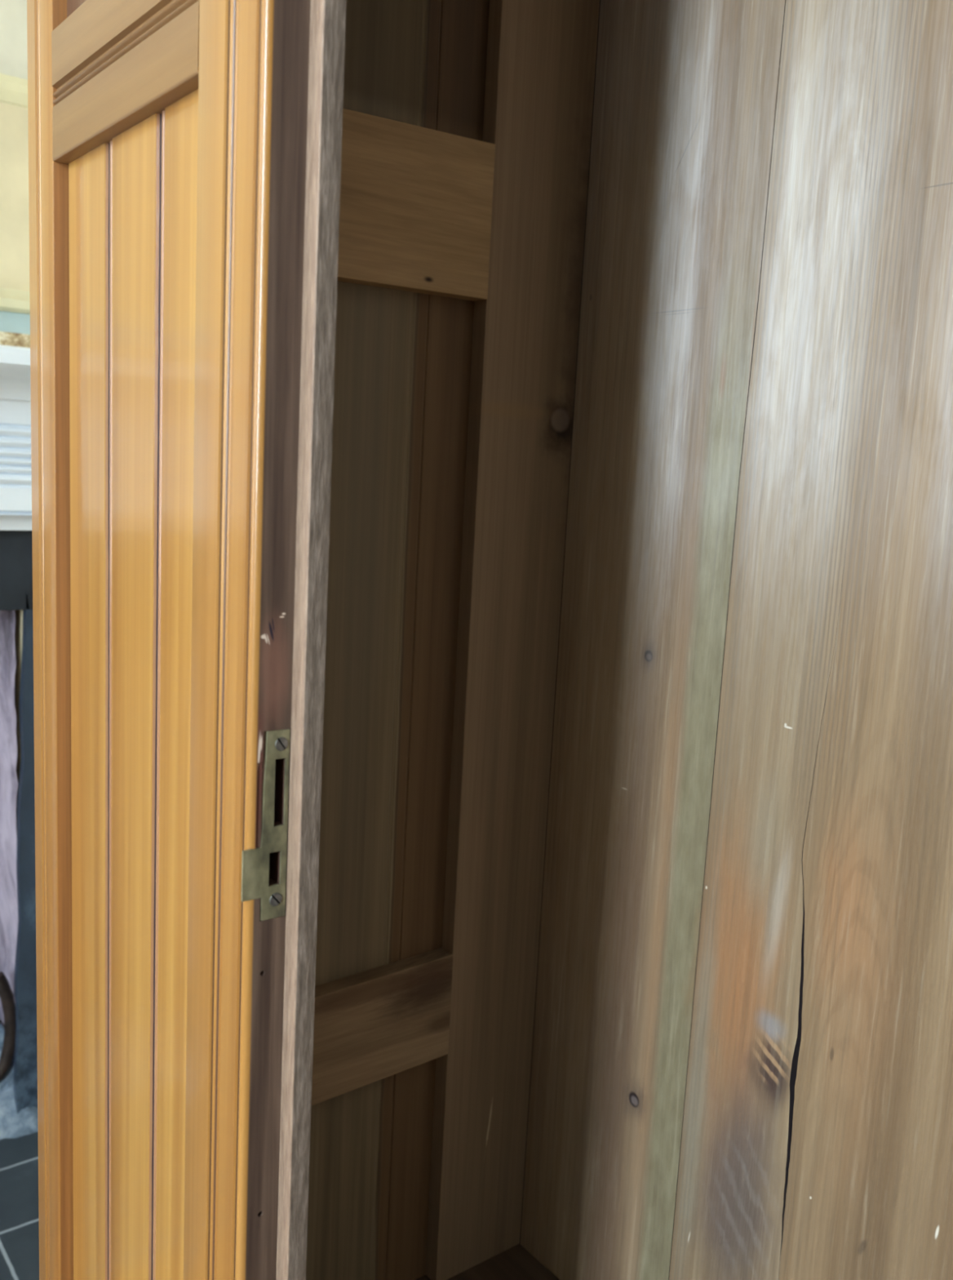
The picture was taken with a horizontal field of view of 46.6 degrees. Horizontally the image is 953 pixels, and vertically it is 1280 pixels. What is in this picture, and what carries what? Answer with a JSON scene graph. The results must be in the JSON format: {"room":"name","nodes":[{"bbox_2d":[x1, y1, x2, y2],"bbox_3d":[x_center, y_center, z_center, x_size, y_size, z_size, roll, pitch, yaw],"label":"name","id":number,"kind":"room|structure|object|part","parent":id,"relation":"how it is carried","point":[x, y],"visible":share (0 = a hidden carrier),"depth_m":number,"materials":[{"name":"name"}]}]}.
{"room":"bedroom","nodes":[
{"label":"bedroom","id":0,"kind":"room"},
{"bbox_2d":[0,102,29,835],"bbox_3d":[-1.803,-0.432,1.341,2.800,2.750,0.450,-4,11,-37],"label":"wall","id":1,"kind":"structure","parent":0,"point":[14,134],"depth_m":1.81,"materials":[{"name":"beige paint"}]},
{"bbox_2d":[0,0,27,79],"bbox_3d":[-1.619,-1.300,1.024,2.800,0.920,0.002,-4,11,-37],"label":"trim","id":2,"kind":"structure","parent":1,"relation":"attached to","point":[13,13],"depth_m":1.77,"materials":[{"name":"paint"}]},
{"bbox_2d":[0,73,27,108],"bbox_3d":[-1.642,-0.824,1.096,2.800,0.042,0.008,-4,11,-37],"label":"trim","id":3,"kind":"structure","parent":1,"relation":"attached to","point":[13,90],"depth_m":1.78,"materials":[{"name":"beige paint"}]},
{"bbox_3d":[-0.547,1.316,-0.176,3.020,0.100,4.880,-4,11,-37],"label":"floor","id":4,"kind":"structure","parent":0,"visible":0},
{"bbox_2d":[0,344,37,1114],"bbox_3d":[-1.286,0.222,1.732,1.565,1.393,0.633,-4,11,-37],"label":"fireplace surround","id":5,"kind":"object","parent":4,"relation":"on","point":[17,852],"visible":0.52,"depth_m":1.95,"materials":[{"name":"white paint"}]},
{"bbox_2d":[0,288,30,347],"bbox_3d":[-1.149,-0.497,1.522,1.505,0.103,0.033,-4,11,-37],"label":"painting","id":6,"kind":"object","parent":5,"relation":"on","point":[15,304],"visible":0.02,"depth_m":1.81,"materials":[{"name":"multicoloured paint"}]},
{"bbox_3d":[-1.147,-0.530,1.517,1.505,0.036,0.033,-4,11,-37],"label":"cream moulding","id":7,"kind":"part","parent":6,"relation":"part of","materials":[{"name":"paint"}]},
{"bbox_3d":[-1.153,-0.496,1.527,1.505,0.033,0.021,-4,11,-37],"label":"blue panel","id":8,"kind":"part","parent":6,"relation":"part of","materials":[{"name":"paint"}]},
{"bbox_2d":[0,344,31,400],"bbox_3d":[-1.119,-0.394,1.459,1.565,0.075,0.195,-4,11,-37],"label":"mantel shelf","id":9,"kind":"object","parent":5,"relation":"attached to","point":[15,361],"depth_m":1.69,"materials":[{"name":"white paint"}]},
{"bbox_3d":[-0.771,0.403,2.003,0.136,0.994,0.019,-4,11,-37],"label":"slate leg","id":10,"kind":"part","parent":5,"relation":"part of","materials":[{"name":"black stone"}]},
{"bbox_2d":[0,1132,39,1279],"bbox_3d":[-1.087,0.962,1.562,1.500,0.006,0.459,-4,11,-37],"label":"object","id":11,"kind":"structure","parent":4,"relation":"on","point":[19,1157],"depth_m":1.82,"materials":[{"name":"tile"}]},
{"bbox_2d":[0,971,37,1139],"bbox_3d":[-1.266,0.745,1.932,1.045,0.295,0.460,-4,11,-37],"label":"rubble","id":12,"kind":"object","parent":11,"relation":"on","point":[12,1125],"depth_m":2.03,"materials":[{"name":"grey stone"}]},
{"bbox_3d":[-1.109,0.751,1.866,0.631,0.272,0.054,-4,11,-37],"label":"fire grate","id":13,"kind":"part","parent":12,"relation":"part of","materials":[{"name":"black metal"}]},
{"bbox_2d":[26,0,952,1279],"bbox_3d":[0.085,0.164,0.341,1.021,2.080,1.420,-4,11,-37],"label":"wardrobe","id":14,"kind":"object","parent":4,"relation":"on","point":[491,461],"visible":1,"depth_m":0.91,"materials":[{"name":"brown wood"}]},
{"bbox_3d":[-0.183,-0.584,0.621,0.020,0.418,0.252,-4,11,-37],"label":"panel","id":15,"kind":"part","parent":14,"relation":"part of","materials":[{"name":"brown wood"}]},
{"bbox_3d":[-0.203,-0.345,0.652,0.022,0.082,0.240,-4,11,-37],"label":"rail","id":16,"kind":"part","parent":14,"relation":"part of","materials":[{"name":"beige wood"}]},
{"bbox_3d":[-0.225,0.210,0.745,0.020,1.067,0.252,-4,11,-37],"label":"beaded panel","id":17,"kind":"part","parent":14,"relation":"part of","materials":[{"name":"brown wood"}]},
{"bbox_3d":[-0.108,0.095,0.563,0.024,0.100,0.002,-4,11,-37],"label":"strike plate","id":18,"kind":"part","parent":14,"relation":"part of","materials":[{"name":"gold metal"}]},
{"bbox_3d":[-0.143,0.380,1.047,0.278,0.118,0.020,-4,11,-37],"label":"rail","id":19,"kind":"part","parent":14,"relation":"part of","materials":[{"name":"brown wood"}]},
{"bbox_3d":[-0.123,-0.086,0.986,0.305,1.607,0.006,-4,11,-37],"label":"panel","id":20,"kind":"part","parent":14,"relation":"part of","materials":[{"name":"brown wood"}]},
{"bbox_3d":[-0.103,-0.372,0.929,0.278,0.139,0.020,-4,11,-37],"label":"rail","id":21,"kind":"part","parent":14,"relation":"part of","materials":[{"name":"brown wood"}]}
]}

